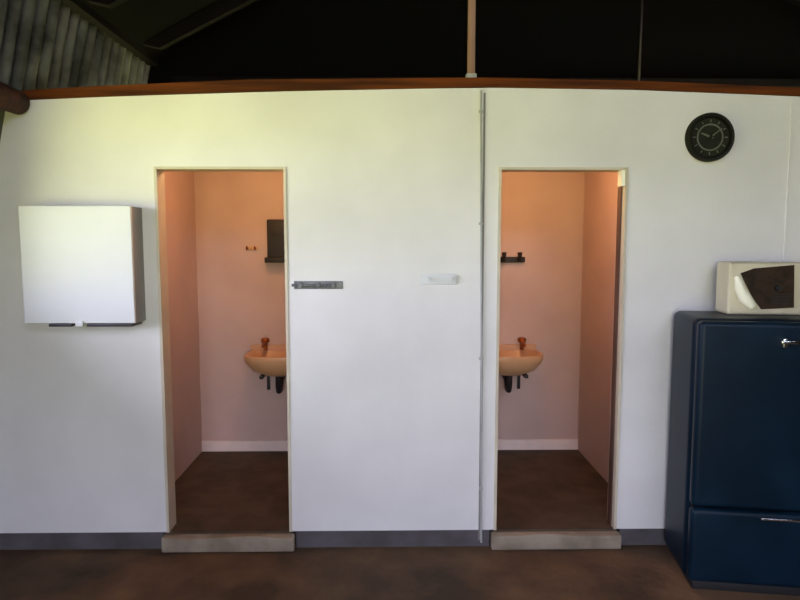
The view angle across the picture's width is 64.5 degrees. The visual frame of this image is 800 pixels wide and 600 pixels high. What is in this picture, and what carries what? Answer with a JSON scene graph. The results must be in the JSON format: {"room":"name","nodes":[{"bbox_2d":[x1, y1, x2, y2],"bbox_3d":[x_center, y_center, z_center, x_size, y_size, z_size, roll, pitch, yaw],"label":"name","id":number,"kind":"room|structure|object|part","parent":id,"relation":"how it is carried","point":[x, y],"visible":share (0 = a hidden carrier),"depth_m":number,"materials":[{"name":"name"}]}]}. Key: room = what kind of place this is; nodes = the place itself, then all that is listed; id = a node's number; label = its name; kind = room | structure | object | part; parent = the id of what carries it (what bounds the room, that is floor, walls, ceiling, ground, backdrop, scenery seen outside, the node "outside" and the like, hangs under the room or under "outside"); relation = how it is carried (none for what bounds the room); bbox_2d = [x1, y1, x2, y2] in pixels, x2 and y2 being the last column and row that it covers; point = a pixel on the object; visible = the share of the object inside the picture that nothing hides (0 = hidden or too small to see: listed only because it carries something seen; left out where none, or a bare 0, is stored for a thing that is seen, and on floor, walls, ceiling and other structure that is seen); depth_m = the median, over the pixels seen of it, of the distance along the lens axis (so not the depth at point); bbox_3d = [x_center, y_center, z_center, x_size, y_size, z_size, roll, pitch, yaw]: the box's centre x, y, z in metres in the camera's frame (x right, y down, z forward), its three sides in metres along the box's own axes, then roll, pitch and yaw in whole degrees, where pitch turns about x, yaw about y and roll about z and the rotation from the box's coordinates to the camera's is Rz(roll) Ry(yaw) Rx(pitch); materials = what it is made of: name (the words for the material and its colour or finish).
{"room":"workshop","nodes":[
{"label":"workshop","id":0,"kind":"room"},
{"bbox_2d":[0,0,149,139],"bbox_3d":[-2.176,0.048,1.251,0.530,3.190,7.950,0,5,-1],"label":"wall","id":1,"kind":"structure","parent":0,"point":[45,44],"depth_m":3.77,"materials":[{"name":"metal"}]},
{"bbox_2d":[0,82,29,114],"bbox_3d":[-2.007,-0.929,2.121,0.132,0.144,2.502,0,5,-1],"label":"log rail","id":2,"kind":"object","parent":1,"relation":"attached to","point":[12,100],"visible":1,"depth_m":3.24,"materials":[{"name":"brown wood"}]},
{"bbox_2d":[87,0,127,8],"bbox_3d":[1.069,-2.476,3.831,5.936,1.611,0.060,0,5,-1],"label":"trim","id":3,"kind":"structure","parent":1,"relation":"attached to","point":[111,4],"depth_m":3.83,"materials":[{"name":"grey metal"}]},
{"bbox_2d":[60,0,157,65],"bbox_3d":[-1.901,-1.535,1.101,0.070,0.090,7.940,0,5,-1],"label":"trim","id":4,"kind":"structure","parent":1,"relation":"attached to","point":[77,6],"depth_m":4.21,"materials":[{"name":"grey metal"}]},
{"bbox_2d":[142,0,799,49],"bbox_3d":[1.055,-2.556,4.677,5.936,1.611,0.060,0,5,-1],"label":"trim","id":5,"kind":"structure","parent":1,"relation":"attached to","point":[220,9],"depth_m":4.66,"materials":[{"name":"grey metal"}]},
{"bbox_2d":[164,171,201,480],"bbox_3d":[-1.592,0.155,4.259,0.080,2.410,1.300,0,5,-1],"label":"wall","id":6,"kind":"structure","parent":0,"point":[179,186],"depth_m":4.57,"materials":[{"name":"pink paint"}]},
{"bbox_2d":[167,451,295,539],"bbox_3d":[-1.043,1.308,4.326,1.015,0.099,1.400,0,5,-1],"label":"floor","id":7,"kind":"structure","parent":0,"point":[220,492],"depth_m":4.17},
{"bbox_2d":[194,172,584,440],"bbox_3d":[-0.074,0.088,4.970,3.137,2.410,0.080,0,5,-1],"label":"wall","id":8,"kind":"structure","parent":0,"point":[241,296],"depth_m":4.92,"materials":[{"name":"pink paint"}]},
{"bbox_2d":[202,440,287,451],"bbox_3d":[-1.054,1.151,5.008,1.015,0.085,0.014,0,5,-1],"label":"baseboard","id":9,"kind":"structure","parent":8,"relation":"attached to","point":[239,445],"depth_m":5.00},
{"bbox_2d":[245,246,257,249],"bbox_3d":[-1.136,-0.397,4.841,0.100,0.030,0.050,0,5,-1],"label":"wall hook","id":10,"kind":"object","parent":8,"relation":"attached to","point":[246,247],"visible":1,"depth_m":4.86,"materials":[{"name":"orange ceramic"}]},
{"bbox_2d":[244,338,286,393],"bbox_3d":[-0.914,0.511,4.763,0.490,0.415,0.383,0,5,-1],"label":"basin","id":11,"kind":"object","parent":8,"relation":"attached to","point":[264,359],"visible":0.61,"depth_m":4.68,"materials":[{"name":"beige ceramic"}]},
{"bbox_2d":[261,338,269,350],"bbox_3d":[-1.035,0.343,4.842,0.068,0.095,0.140,0,5,-1],"label":"tap","id":12,"kind":"object","parent":11,"relation":"on","point":[264,347],"depth_m":4.86,"materials":[{"name":"gold metal"}]},
{"bbox_3d":[-0.914,0.481,4.758,0.490,0.167,0.377,0,5,-1],"label":"bowl","id":13,"kind":"part","parent":11,"relation":"part of","materials":[{"name":"beige ceramic"}]},
{"bbox_2d":[251,345,285,350],"bbox_3d":[-0.917,0.391,4.927,0.480,0.085,0.034,0,5,-1],"label":"backsplash","id":14,"kind":"structure","parent":8,"relation":"attached to","point":[253,347],"depth_m":4.91,"materials":[{"name":"beige ceramic"}]},
{"bbox_2d":[264,219,284,262],"bbox_3d":[-0.938,-0.447,4.812,0.168,0.325,0.104,0,5,-1],"label":"dispenser","id":15,"kind":"object","parent":8,"relation":"attached to","point":[275,227],"visible":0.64,"depth_m":4.79,"materials":[{"name":"black plastic"}]},
{"bbox_2d":[264,257,284,262],"bbox_3d":[-0.938,-0.305,4.825,0.168,0.040,0.104,0,5,-1],"label":"tray","id":16,"kind":"object","parent":15,"relation":"on","point":[267,259],"depth_m":4.77,"materials":[{"name":"black plastic"}]},
{"bbox_2d":[500,252,524,262],"bbox_3d":[0.849,-0.327,4.859,0.230,0.081,0.089,0,5,-1],"label":"coat hooks","id":17,"kind":"object","parent":8,"relation":"attached to","point":[503,258],"visible":0.8,"depth_m":4.88,"materials":[{"name":"black plastic"}]},
{"bbox_3d":[0.848,-0.312,4.891,0.230,0.044,0.029,0,5,-1],"label":"rail","id":18,"kind":"part","parent":17,"relation":"part of","materials":[{"name":"black plastic"}]},
{"bbox_2d":[499,344,535,350],"bbox_3d":[0.823,0.388,4.954,0.480,0.085,0.034,0,5,-1],"label":"backsplash","id":19,"kind":"structure","parent":8,"relation":"attached to","point":[502,347],"depth_m":4.94,"materials":[{"name":"beige ceramic"}]},
{"bbox_2d":[499,337,543,392],"bbox_3d":[0.826,0.509,4.790,0.490,0.415,0.383,0,5,-1],"label":"basin","id":20,"kind":"object","parent":8,"relation":"attached to","point":[522,358],"visible":0.68,"depth_m":4.72,"materials":[{"name":"beige ceramic"}]},
{"bbox_3d":[0.826,0.478,4.785,0.490,0.167,0.377,0,5,-1],"label":"bowl","id":21,"kind":"part","parent":20,"relation":"part of","materials":[{"name":"beige ceramic"}]},
{"bbox_2d":[518,337,525,349],"bbox_3d":[0.944,0.340,4.873,0.068,0.095,0.140,0,5,-1],"label":"tap","id":22,"kind":"object","parent":20,"relation":"on","point":[522,346],"depth_m":4.89,"materials":[{"name":"gold metal"}]},
{"bbox_2d":[498,439,577,449],"bbox_3d":[0.919,1.148,5.038,0.992,0.085,0.014,0,5,-1],"label":"baseboard","id":23,"kind":"structure","parent":8,"relation":"attached to","point":[503,444],"depth_m":5.03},
{"bbox_2d":[0,88,799,532],"bbox_3d":[0.877,0.084,3.588,6.535,2.477,0.100,0,5,-1],"label":"wall","id":24,"kind":"structure","parent":0,"point":[383,185],"depth_m":3.51,"materials":[{"name":"white paint"}]},
{"bbox_2d":[18,206,145,326],"bbox_3d":[-1.683,-0.180,3.383,0.580,0.633,0.176,0,5,-1],"label":"upper cabinet","id":25,"kind":"object","parent":24,"relation":"attached to","point":[81,265],"visible":1,"depth_m":3.31,"materials":[{"name":"white wood"}]},
{"bbox_3d":[-1.635,0.127,3.415,0.440,0.016,0.133,0,5,-1],"label":"mounting rail","id":26,"kind":"part","parent":25,"relation":"part of","materials":[{"name":"metal"}]},
{"bbox_2d":[154,167,291,532],"bbox_3d":[-0.974,0.297,3.581,0.713,2.055,0.120,0,5,-1],"label":"trim","id":27,"kind":"structure","parent":24,"relation":"attached to","point":[159,180],"depth_m":3.54,"materials":[{"name":"white wood"}]},
{"bbox_2d":[292,281,342,288],"bbox_3d":[-0.455,-0.081,3.477,0.280,0.044,0.047,0,5,-1],"label":"bolt","id":28,"kind":"object","parent":24,"relation":"attached to","point":[297,284],"visible":1,"depth_m":3.49,"materials":[{"name":"metal"}]},
{"bbox_3d":[-0.472,-0.082,3.487,0.245,0.016,0.016,0,5,-1],"label":"rod","id":29,"kind":"part","parent":28,"relation":"part of","materials":[{"name":"metal"}]},
{"bbox_2d":[0,529,666,549],"bbox_3d":[0.872,1.367,3.711,6.545,0.100,0.096,0,5,-1],"label":"trim","id":30,"kind":"structure","parent":24,"relation":"attached to","point":[388,538],"depth_m":3.64,"materials":[{"name":"grey concrete"}]},
{"bbox_2d":[21,77,799,99],"bbox_3d":[1.034,-1.112,3.477,6.220,0.177,0.122,0,5,-1],"label":"wooden beam","id":31,"kind":"structure","parent":24,"relation":"attached to","point":[257,85],"depth_m":3.39,"materials":[{"name":"brown wood"}]},
{"bbox_2d":[465,0,476,77],"bbox_3d":[0.387,-2.006,3.383,0.056,1.620,0.060,0,5,-1],"label":"strut","id":32,"kind":"object","parent":31,"relation":"on","point":[471,3],"visible":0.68,"depth_m":3.42,"materials":[{"name":"grey metal"}]},
{"bbox_2d":[421,274,456,284],"bbox_3d":[0.215,-0.113,3.485,0.200,0.060,0.047,0,5,-1],"label":"hook rail","id":33,"kind":"object","parent":24,"relation":"attached to","point":[426,279],"visible":1,"depth_m":3.50,"materials":[{"name":"white plastic"}]},
{"bbox_2d":[478,90,485,542],"bbox_3d":[0.449,0.134,3.526,0.048,2.530,0.020,0,5,-1],"label":"conduit","id":34,"kind":"object","parent":24,"relation":"attached to","point":[482,191],"visible":1,"depth_m":3.50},
{"bbox_2d":[493,167,628,529],"bbox_3d":[0.892,0.294,3.610,0.710,2.055,0.120,0,5,-1],"label":"trim","id":35,"kind":"structure","parent":24,"relation":"attached to","point":[501,169],"depth_m":3.54,"materials":[{"name":"white wood"}]},
{"bbox_2d":[607,187,622,525],"bbox_3d":[1.227,0.343,3.626,0.008,1.955,0.055,0,5,-1],"label":"trim","id":36,"kind":"structure","parent":24,"relation":"attached to","point":[619,197],"depth_m":3.62,"materials":[{"name":"wood"}]},
{"bbox_2d":[618,170,625,186],"bbox_3d":[1.220,-0.670,3.492,0.022,0.086,0.060,0,5,-1],"label":"trim","id":37,"kind":"structure","parent":24,"relation":"attached to","point":[621,174],"depth_m":3.47,"materials":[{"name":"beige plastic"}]},
{"bbox_2d":[685,112,734,161],"bbox_3d":[1.682,-0.882,3.438,0.260,0.260,0.041,0,5,-1],"label":"wall clock","id":38,"kind":"object","parent":24,"relation":"attached to","point":[709,137],"visible":1,"depth_m":3.44,"materials":[{"name":"black plastic"}]},
{"bbox_2d":[783,96,793,261],"bbox_3d":[2.136,-0.574,3.494,0.017,1.066,0.005,0,5,-1],"label":"trim","id":39,"kind":"structure","parent":24,"relation":"attached to","point":[792,98],"depth_m":3.48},
{"bbox_2d":[0,538,799,599],"bbox_3d":[0.533,1.700,1.249,7.500,0.100,8.550,0,5,-1],"label":"floor","id":40,"kind":"structure","parent":0,"point":[630,572],"depth_m":3.35,"materials":[{"name":"stained brown concrete"}]},
{"bbox_2d":[161,533,294,552],"bbox_3d":[-0.974,1.381,3.604,0.750,0.092,0.053,0,5,-1],"label":"doorstep","id":41,"kind":"object","parent":40,"relation":"on","point":[251,542],"visible":1,"depth_m":3.58,"materials":[{"name":"concrete"}]},
{"bbox_2d":[490,531,621,549],"bbox_3d":[0.893,1.378,3.633,0.745,0.092,0.053,0,5,-1],"label":"doorstep","id":42,"kind":"object","parent":40,"relation":"on","point":[528,540],"visible":1,"depth_m":3.61,"materials":[{"name":"concrete"}]},
{"bbox_2d":[665,311,799,595],"bbox_3d":[1.782,0.767,3.286,0.620,1.375,0.508,1,5,8],"label":"refrigerator","id":43,"kind":"object","parent":40,"relation":"on","point":[732,523],"visible":0.97,"depth_m":3.11,"materials":[{"name":"blue metal"}]},
{"bbox_3d":[1.758,1.228,3.158,0.612,0.380,0.066,1,5,8],"label":"panel","id":44,"kind":"part","parent":43,"relation":"part of","materials":[{"name":"blue metal"}]},
{"bbox_3d":[1.758,0.567,3.095,0.612,0.929,0.066,1,5,8],"label":"door","id":45,"kind":"part","parent":43,"relation":"part of","materials":[{"name":"blue metal"}]},
{"bbox_2d":[715,262,799,314],"bbox_3d":[1.890,-0.062,3.312,0.385,0.270,0.207,0,5,4],"label":"microwave","id":46,"kind":"object","parent":43,"relation":"on","point":[751,288],"visible":1,"depth_m":3.25,"materials":[{"name":"beige plastic"}]},
{"bbox_3d":[1.771,-0.039,3.251,0.113,0.173,0.065,0,5,4],"label":"handle","id":47,"kind":"part","parent":46,"relation":"part of","materials":[{"name":"beige plastic"}]},
{"bbox_3d":[1.884,-0.066,3.253,0.270,0.228,0.013,0,5,4],"label":"panel","id":48,"kind":"part","parent":46,"relation":"part of","materials":[{"name":"black glass"}]},
{"bbox_3d":[1.832,0.200,2.977,0.080,0.018,0.018,1,5,8],"label":"lever","id":49,"kind":"part","parent":43,"relation":"part of","materials":[{"name":"silver metal"}]},
{"bbox_2d":[81,0,799,60],"bbox_3d":[0.957,-2.331,1.066,6.746,1.720,8.170,0,5,-1],"label":"ceiling","id":50,"kind":"structure","parent":0,"point":[140,21],"depth_m":4.47,"materials":[{"name":"grey metal"}]},
{"bbox_2d":[638,0,642,80],"bbox_3d":[1.732,-2.222,4.539,0.030,1.510,0.018,0,5,-1],"label":"hanging rod","id":51,"kind":"object","parent":50,"relation":"hanging from","point":[641,18],"visible":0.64,"depth_m":4.57,"materials":[{"name":"grey metal"}]},
{"bbox_2d":[147,0,799,83],"bbox_3d":[0.867,-2.203,5.130,6.700,2.600,0.100,0,5,-1],"label":"wall","id":52,"kind":"structure","parent":0,"point":[744,39],"depth_m":5.09,"materials":[{"name":"black"}]},
{"bbox_2d":[489,450,615,537],"bbox_3d":[0.930,1.305,4.357,0.992,0.099,1.400,0,5,-1],"label":"floor","id":53,"kind":"structure","parent":0,"point":[538,490],"depth_m":4.19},
{"bbox_2d":[578,172,617,482],"bbox_3d":[1.465,0.150,4.307,0.080,2.410,1.300,0,5,-1],"label":"wall","id":54,"kind":"structure","parent":0,"point":[600,188],"depth_m":4.54,"materials":[{"name":"pink paint"}]},
{"bbox_3d":[4.229,-0.002,1.347,0.100,3.270,7.950,0,5,-1],"label":"wall","id":55,"kind":"structure","parent":0,"visible":0},
{"bbox_2d":[171,76,799,86],"bbox_3d":[1.159,-1.720,5.024,5.880,0.060,0.090,0,5,-1],"label":"trim","id":56,"kind":"structure","parent":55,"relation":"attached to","point":[175,79],"depth_m":4.99,"materials":[{"name":"brown wood"}]}
]}

